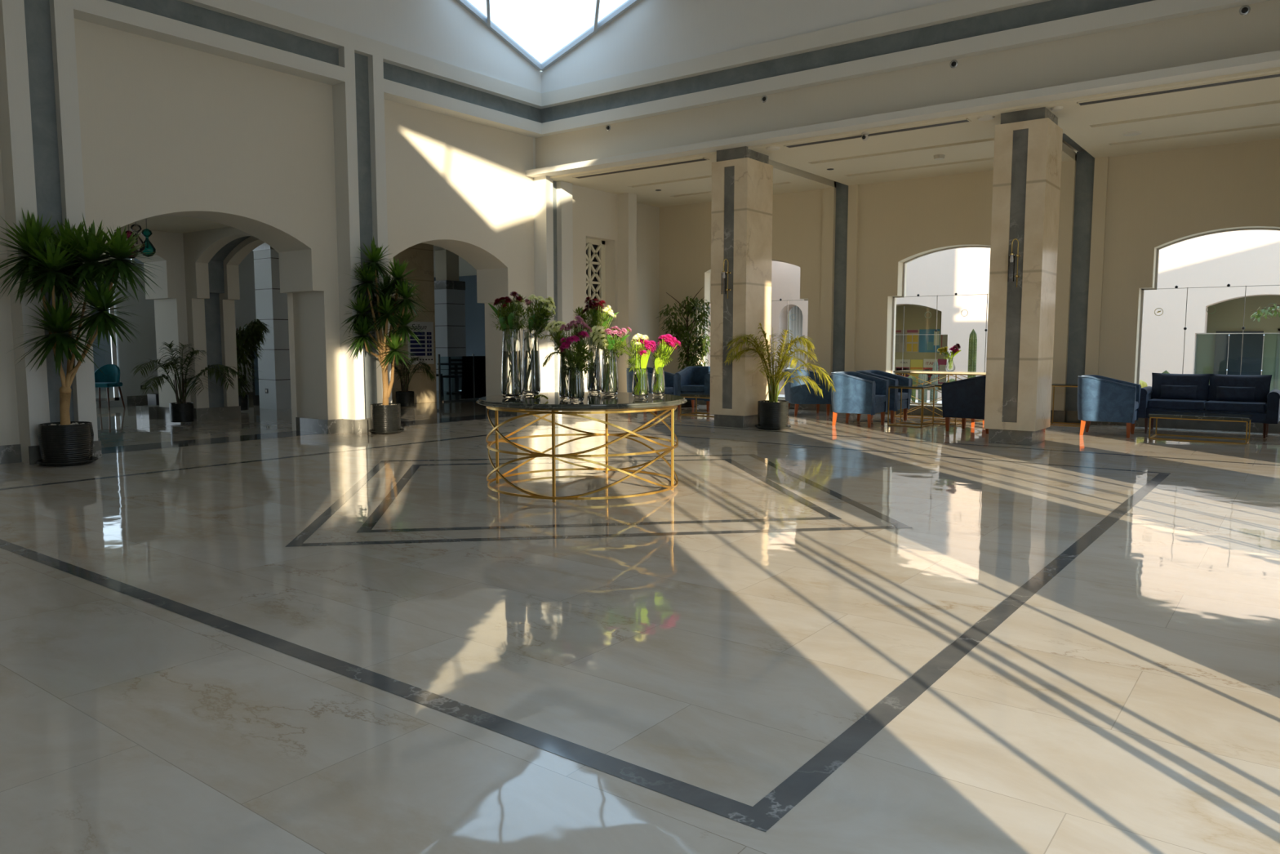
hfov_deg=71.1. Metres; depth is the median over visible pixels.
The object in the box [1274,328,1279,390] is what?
service door
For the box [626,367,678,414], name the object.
armchair
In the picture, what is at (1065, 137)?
trim
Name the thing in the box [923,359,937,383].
poster
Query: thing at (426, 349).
sign board
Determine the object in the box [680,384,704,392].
seat cushion
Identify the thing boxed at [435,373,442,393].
dining chair
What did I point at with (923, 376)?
cactus
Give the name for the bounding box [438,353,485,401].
glass balustrade
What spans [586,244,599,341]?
trim
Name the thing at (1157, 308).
window sticker
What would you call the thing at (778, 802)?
trim
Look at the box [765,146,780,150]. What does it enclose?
ceiling speaker
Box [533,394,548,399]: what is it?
leaf sprig
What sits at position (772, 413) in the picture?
potted palm
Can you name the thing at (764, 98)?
spotlight
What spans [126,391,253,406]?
baseboard
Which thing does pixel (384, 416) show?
pot
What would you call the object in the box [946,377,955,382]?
cactus
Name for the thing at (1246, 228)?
window
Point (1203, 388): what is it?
cushion
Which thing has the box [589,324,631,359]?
flower bouquet
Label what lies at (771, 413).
pot
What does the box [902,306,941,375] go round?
window
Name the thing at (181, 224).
ceiling
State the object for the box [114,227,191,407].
wall
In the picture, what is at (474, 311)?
wall
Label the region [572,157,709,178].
ceiling vent
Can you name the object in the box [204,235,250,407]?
trim
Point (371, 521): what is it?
trim
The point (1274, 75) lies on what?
ceiling vent
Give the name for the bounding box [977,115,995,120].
ceiling speaker
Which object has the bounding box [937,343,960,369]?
flower bouquet
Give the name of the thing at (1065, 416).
baseboard
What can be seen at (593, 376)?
glass vase
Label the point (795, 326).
window
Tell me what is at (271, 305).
column
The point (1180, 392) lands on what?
throw pillow
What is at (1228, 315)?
wall
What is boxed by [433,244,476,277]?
ceiling
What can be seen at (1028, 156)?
marble column
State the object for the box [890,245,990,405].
window
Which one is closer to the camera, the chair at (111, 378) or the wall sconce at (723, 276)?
the wall sconce at (723, 276)
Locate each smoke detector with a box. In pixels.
[933,154,944,159]
[1050,106,1062,111]
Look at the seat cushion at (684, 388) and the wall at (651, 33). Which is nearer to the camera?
the wall at (651, 33)
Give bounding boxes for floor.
[0,388,1279,853]
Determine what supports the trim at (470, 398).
attached to the wall at (474, 311)
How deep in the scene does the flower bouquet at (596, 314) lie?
8.28 m
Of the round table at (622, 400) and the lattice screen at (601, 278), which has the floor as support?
the round table at (622, 400)
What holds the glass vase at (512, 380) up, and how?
on the round table at (622, 400)
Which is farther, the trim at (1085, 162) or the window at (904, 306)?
the window at (904, 306)
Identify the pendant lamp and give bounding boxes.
[125,224,137,258]
[130,221,145,252]
[139,222,155,257]
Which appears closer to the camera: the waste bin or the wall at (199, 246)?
the wall at (199, 246)
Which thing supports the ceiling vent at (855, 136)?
in the ceiling at (1248, 111)
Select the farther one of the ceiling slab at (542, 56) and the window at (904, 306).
the window at (904, 306)
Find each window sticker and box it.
[1154,307,1163,315]
[1266,302,1277,311]
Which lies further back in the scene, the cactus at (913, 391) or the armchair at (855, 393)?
the cactus at (913, 391)
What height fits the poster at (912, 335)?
0.620 m
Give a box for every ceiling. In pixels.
[121,216,229,233]
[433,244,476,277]
[550,66,1279,207]
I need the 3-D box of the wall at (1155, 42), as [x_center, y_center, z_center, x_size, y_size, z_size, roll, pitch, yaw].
[3.041,-4.565,11.740,11.840,1.320,0.790,4,7,37]
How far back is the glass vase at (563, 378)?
7.39 m
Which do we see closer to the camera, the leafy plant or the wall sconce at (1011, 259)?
the wall sconce at (1011, 259)
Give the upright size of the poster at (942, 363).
0.690 m
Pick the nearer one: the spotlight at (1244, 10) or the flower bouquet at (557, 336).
the flower bouquet at (557, 336)
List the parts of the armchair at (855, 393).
leg, leg, leg, seat, leg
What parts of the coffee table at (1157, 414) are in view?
leg, leg, leg, leg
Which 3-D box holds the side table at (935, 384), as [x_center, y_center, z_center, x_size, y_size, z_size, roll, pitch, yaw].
[4.737,-0.362,13.928,0.520,0.600,0.500,4,7,37]
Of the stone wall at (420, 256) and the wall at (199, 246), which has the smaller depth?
the wall at (199, 246)
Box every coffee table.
[680,392,714,417]
[1148,410,1252,444]
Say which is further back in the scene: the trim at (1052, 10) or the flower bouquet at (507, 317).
the trim at (1052, 10)
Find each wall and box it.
[0,0,573,463]
[90,257,485,389]
[96,250,257,408]
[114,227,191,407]
[182,226,297,431]
[251,0,949,93]
[389,243,436,403]
[525,0,1279,177]
[572,184,659,392]
[658,137,1279,421]
[707,230,1279,400]
[785,295,1279,391]
[894,304,946,390]
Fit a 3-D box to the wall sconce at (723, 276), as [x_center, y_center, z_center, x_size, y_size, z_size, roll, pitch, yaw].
[1.246,-2.154,13.023,0.121,0.577,0.098,4,7,37]
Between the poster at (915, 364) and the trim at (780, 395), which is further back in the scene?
the poster at (915, 364)
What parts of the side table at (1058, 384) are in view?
leg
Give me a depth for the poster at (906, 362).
24.68 m
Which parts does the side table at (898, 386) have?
leg, leg, leg, leg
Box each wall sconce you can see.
[720,258,730,298]
[1007,238,1020,287]
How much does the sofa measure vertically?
0.817 m
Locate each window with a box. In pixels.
[95,257,143,401]
[455,0,640,71]
[702,259,808,398]
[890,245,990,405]
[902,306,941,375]
[1136,227,1279,384]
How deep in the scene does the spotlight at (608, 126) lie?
14.21 m
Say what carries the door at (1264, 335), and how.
in the wall at (1236, 259)
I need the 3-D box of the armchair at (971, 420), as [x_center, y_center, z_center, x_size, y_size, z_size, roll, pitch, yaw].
[5.333,-0.402,13.284,0.718,0.800,0.766,4,7,37]
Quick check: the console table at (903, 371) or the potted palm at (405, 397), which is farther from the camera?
the potted palm at (405, 397)
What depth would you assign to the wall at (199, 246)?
14.20 m
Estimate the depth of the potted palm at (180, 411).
13.72 m
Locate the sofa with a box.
[1137,372,1279,438]
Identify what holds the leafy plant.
on the floor
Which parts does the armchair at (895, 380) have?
leg, leg, seat, leg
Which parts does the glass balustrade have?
post, glass panel, post, glass panel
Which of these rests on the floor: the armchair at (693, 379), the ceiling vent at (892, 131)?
the armchair at (693, 379)
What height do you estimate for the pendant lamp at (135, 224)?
0.516 m
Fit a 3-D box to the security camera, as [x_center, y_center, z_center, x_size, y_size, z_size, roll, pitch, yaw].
[2.966,-3.826,11.810,0.100,0.105,0.121,4,7,37]
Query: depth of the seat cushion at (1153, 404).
12.28 m
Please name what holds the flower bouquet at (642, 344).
in the glass vase at (640, 389)
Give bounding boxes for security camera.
[861,132,869,140]
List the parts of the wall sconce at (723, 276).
arm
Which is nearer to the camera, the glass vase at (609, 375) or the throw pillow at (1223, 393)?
the glass vase at (609, 375)
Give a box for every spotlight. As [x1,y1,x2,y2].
[605,124,610,130]
[760,95,767,102]
[949,59,957,68]
[1239,4,1250,15]
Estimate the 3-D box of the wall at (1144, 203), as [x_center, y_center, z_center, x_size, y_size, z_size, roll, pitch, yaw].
[8.428,-2.875,12.618,21.000,5.850,0.460,4,7,37]
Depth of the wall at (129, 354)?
17.73 m
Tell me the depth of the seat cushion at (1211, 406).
11.87 m
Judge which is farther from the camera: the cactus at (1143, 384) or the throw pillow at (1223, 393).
the cactus at (1143, 384)
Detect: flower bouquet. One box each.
[488,291,532,331]
[520,293,556,337]
[539,320,571,366]
[559,315,597,379]
[573,296,618,347]
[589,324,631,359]
[617,333,657,371]
[650,333,681,370]
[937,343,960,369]
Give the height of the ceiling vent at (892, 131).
0.012 m
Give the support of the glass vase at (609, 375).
on the round table at (622, 400)
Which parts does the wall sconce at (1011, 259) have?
bulb, arm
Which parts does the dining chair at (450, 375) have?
leg, seat, leg, backrest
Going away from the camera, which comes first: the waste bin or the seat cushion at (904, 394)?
the seat cushion at (904, 394)
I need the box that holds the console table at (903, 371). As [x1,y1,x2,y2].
[893,369,986,421]
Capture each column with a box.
[253,242,291,409]
[434,249,466,391]
[710,146,773,427]
[983,106,1062,445]
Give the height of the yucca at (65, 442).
2.604 m
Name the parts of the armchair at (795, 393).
leg, leg, leg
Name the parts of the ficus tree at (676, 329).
pot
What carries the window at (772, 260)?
in the wall at (1144, 203)
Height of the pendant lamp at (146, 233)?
0.536 m
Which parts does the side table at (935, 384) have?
leg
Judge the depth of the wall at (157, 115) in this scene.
11.53 m
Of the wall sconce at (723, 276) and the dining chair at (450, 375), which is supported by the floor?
the dining chair at (450, 375)
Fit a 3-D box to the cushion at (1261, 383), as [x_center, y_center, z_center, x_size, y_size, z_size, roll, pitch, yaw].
[8.153,-0.510,12.194,0.714,0.420,0.200,4,-4,37]
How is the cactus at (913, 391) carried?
on the trim at (780, 395)
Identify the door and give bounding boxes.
[1195,333,1279,374]
[1213,330,1263,374]
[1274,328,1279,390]
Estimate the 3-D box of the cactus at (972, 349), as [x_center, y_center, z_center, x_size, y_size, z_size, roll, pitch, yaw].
[6.340,-1.115,17.109,0.185,1.520,0.177,4,7,37]
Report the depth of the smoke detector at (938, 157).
13.20 m
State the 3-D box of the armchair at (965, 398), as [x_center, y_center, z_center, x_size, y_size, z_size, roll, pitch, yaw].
[4.756,-0.343,12.655,0.718,0.800,0.766,5,7,41]
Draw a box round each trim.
[0,426,1170,831]
[23,0,558,422]
[101,413,1279,465]
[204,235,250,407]
[284,453,912,546]
[442,398,478,402]
[540,0,1154,123]
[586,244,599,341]
[777,394,942,403]
[832,151,1094,410]
[1062,133,1085,151]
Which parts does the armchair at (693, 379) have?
seat, leg, leg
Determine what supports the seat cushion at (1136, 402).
on the armchair at (1100, 397)
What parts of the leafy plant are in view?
pot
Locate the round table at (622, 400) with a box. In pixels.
[475,391,687,502]
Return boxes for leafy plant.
[235,318,270,410]
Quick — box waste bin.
[146,393,159,404]
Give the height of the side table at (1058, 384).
0.620 m
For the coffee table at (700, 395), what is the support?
on the floor
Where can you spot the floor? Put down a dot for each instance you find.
(1130, 704)
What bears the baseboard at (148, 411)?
attached to the wall at (474, 311)
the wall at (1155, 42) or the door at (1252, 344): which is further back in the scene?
the door at (1252, 344)
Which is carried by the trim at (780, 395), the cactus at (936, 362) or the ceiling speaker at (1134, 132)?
the cactus at (936, 362)
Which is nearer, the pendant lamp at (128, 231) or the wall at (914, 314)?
the pendant lamp at (128, 231)
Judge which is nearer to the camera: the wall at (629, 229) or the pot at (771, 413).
the pot at (771, 413)
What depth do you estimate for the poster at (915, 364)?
24.46 m
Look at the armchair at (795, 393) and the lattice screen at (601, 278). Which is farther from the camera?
the lattice screen at (601, 278)
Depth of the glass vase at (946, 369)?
14.66 m
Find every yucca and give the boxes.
[0,206,163,466]
[340,235,426,434]
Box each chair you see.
[94,364,124,410]
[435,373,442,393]
[441,356,456,395]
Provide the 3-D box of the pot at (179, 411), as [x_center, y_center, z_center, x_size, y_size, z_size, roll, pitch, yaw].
[-7.072,-0.228,13.830,0.340,0.290,0.340,4,7,37]
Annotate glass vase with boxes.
[501,328,523,398]
[521,329,540,395]
[559,351,573,399]
[567,367,584,401]
[586,347,600,393]
[600,349,618,395]
[631,368,648,399]
[651,367,665,395]
[945,357,955,371]
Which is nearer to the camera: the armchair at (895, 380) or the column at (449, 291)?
the armchair at (895, 380)
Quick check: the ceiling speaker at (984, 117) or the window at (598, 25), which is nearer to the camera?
the ceiling speaker at (984, 117)
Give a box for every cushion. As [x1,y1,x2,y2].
[664,386,673,393]
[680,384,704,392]
[875,395,885,403]
[897,391,907,399]
[1135,400,1138,409]
[1146,398,1207,410]
[1151,372,1210,400]
[1204,400,1266,413]
[1208,373,1271,402]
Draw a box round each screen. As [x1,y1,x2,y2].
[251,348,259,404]
[586,238,605,345]
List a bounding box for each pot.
[37,421,93,462]
[168,402,194,422]
[370,403,400,431]
[395,391,414,406]
[757,400,788,426]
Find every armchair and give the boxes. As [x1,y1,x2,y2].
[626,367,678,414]
[675,365,710,411]
[784,368,831,415]
[831,371,889,427]
[856,369,912,422]
[941,375,988,433]
[970,418,984,426]
[1077,374,1141,437]
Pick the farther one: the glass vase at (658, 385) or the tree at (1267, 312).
the tree at (1267, 312)
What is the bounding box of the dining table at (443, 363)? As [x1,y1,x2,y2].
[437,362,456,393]
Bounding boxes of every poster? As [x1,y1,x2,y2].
[894,329,906,351]
[895,359,910,377]
[906,328,919,351]
[910,359,923,384]
[919,328,940,352]
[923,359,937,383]
[937,359,946,383]
[941,334,947,352]
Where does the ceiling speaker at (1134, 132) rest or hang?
attached to the ceiling at (1248, 111)
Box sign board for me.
[407,321,434,364]
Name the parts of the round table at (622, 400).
post, post, post, post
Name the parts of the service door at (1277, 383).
door panel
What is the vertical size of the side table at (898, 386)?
0.600 m
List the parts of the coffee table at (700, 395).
leg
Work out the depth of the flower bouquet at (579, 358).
7.13 m
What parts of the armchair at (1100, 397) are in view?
leg, leg, leg, leg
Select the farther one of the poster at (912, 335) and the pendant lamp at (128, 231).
the poster at (912, 335)
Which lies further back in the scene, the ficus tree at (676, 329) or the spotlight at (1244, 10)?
the ficus tree at (676, 329)
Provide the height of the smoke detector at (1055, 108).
0.030 m
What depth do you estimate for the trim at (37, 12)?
10.69 m
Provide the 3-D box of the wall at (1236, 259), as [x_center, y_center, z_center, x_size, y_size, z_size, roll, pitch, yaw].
[7.647,-3.327,18.457,18.300,6.750,7.950,4,7,37]
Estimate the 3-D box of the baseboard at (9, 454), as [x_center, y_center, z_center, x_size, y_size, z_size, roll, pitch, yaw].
[-4.215,-0.045,12.746,1.060,0.190,8.790,4,7,37]
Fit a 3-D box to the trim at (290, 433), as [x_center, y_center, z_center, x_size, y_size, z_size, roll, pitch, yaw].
[2.469,0.506,7.922,17.500,0.001,6.890,4,7,37]
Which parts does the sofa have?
armrest, leg, leg, frame, leg, armrest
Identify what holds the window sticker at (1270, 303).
attached to the window at (1246, 228)
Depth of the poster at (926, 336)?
24.20 m
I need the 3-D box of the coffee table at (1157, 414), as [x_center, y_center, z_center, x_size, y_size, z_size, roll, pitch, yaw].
[7.232,-0.002,11.581,1.084,0.325,0.644,4,7,37]
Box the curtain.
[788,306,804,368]
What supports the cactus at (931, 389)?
on the trim at (780, 395)
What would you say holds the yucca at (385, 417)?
on the floor
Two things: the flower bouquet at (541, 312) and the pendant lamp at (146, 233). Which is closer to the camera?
the flower bouquet at (541, 312)
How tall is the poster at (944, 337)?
0.700 m
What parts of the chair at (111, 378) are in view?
leg, backrest, leg, seat, leg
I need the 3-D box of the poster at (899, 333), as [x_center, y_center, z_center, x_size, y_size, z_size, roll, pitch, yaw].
[7.161,-2.374,24.689,0.320,0.620,0.014,4,7,37]
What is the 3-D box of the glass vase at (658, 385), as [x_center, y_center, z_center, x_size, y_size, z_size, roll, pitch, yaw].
[0.162,-0.401,7.917,0.120,0.255,0.120,4,7,37]
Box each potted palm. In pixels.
[130,340,239,422]
[391,352,435,406]
[724,323,835,430]
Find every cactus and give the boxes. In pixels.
[907,375,916,402]
[917,373,928,402]
[928,375,932,402]
[930,360,938,403]
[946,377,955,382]
[967,328,977,377]
[1139,379,1148,387]
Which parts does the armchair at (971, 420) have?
leg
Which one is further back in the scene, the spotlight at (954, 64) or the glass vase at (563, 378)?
the spotlight at (954, 64)
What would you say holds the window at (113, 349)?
in the wall at (129, 354)
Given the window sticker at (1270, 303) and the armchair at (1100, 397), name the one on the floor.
the armchair at (1100, 397)
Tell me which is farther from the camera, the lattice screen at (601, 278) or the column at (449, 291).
the column at (449, 291)
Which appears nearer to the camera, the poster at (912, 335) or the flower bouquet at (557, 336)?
the flower bouquet at (557, 336)
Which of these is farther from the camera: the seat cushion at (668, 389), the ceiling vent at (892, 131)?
the seat cushion at (668, 389)
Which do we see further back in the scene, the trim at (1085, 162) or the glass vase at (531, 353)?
the trim at (1085, 162)
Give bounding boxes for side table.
[887,384,934,427]
[921,383,966,425]
[1049,382,1085,426]
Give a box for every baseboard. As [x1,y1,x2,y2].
[0,406,575,464]
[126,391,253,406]
[135,404,240,421]
[575,399,1279,433]
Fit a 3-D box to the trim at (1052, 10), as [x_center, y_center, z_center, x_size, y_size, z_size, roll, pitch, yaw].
[3.171,-4.882,11.750,11.680,0.270,0.570,4,7,37]
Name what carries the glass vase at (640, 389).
on the round table at (622, 400)
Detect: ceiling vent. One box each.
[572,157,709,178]
[783,133,862,147]
[867,118,971,136]
[1076,72,1279,106]
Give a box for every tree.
[657,286,711,407]
[1250,303,1279,321]
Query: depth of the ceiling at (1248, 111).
12.39 m
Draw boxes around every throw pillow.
[1160,384,1197,399]
[1215,386,1255,401]
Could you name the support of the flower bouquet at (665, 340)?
in the glass vase at (658, 385)
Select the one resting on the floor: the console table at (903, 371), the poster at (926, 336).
the console table at (903, 371)
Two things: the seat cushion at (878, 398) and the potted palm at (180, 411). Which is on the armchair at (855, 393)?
the seat cushion at (878, 398)
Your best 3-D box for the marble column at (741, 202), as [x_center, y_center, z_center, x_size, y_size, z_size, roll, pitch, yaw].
[1.511,-2.031,13.353,0.600,4.030,0.750,4,7,37]
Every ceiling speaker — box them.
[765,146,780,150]
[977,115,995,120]
[1123,130,1142,136]

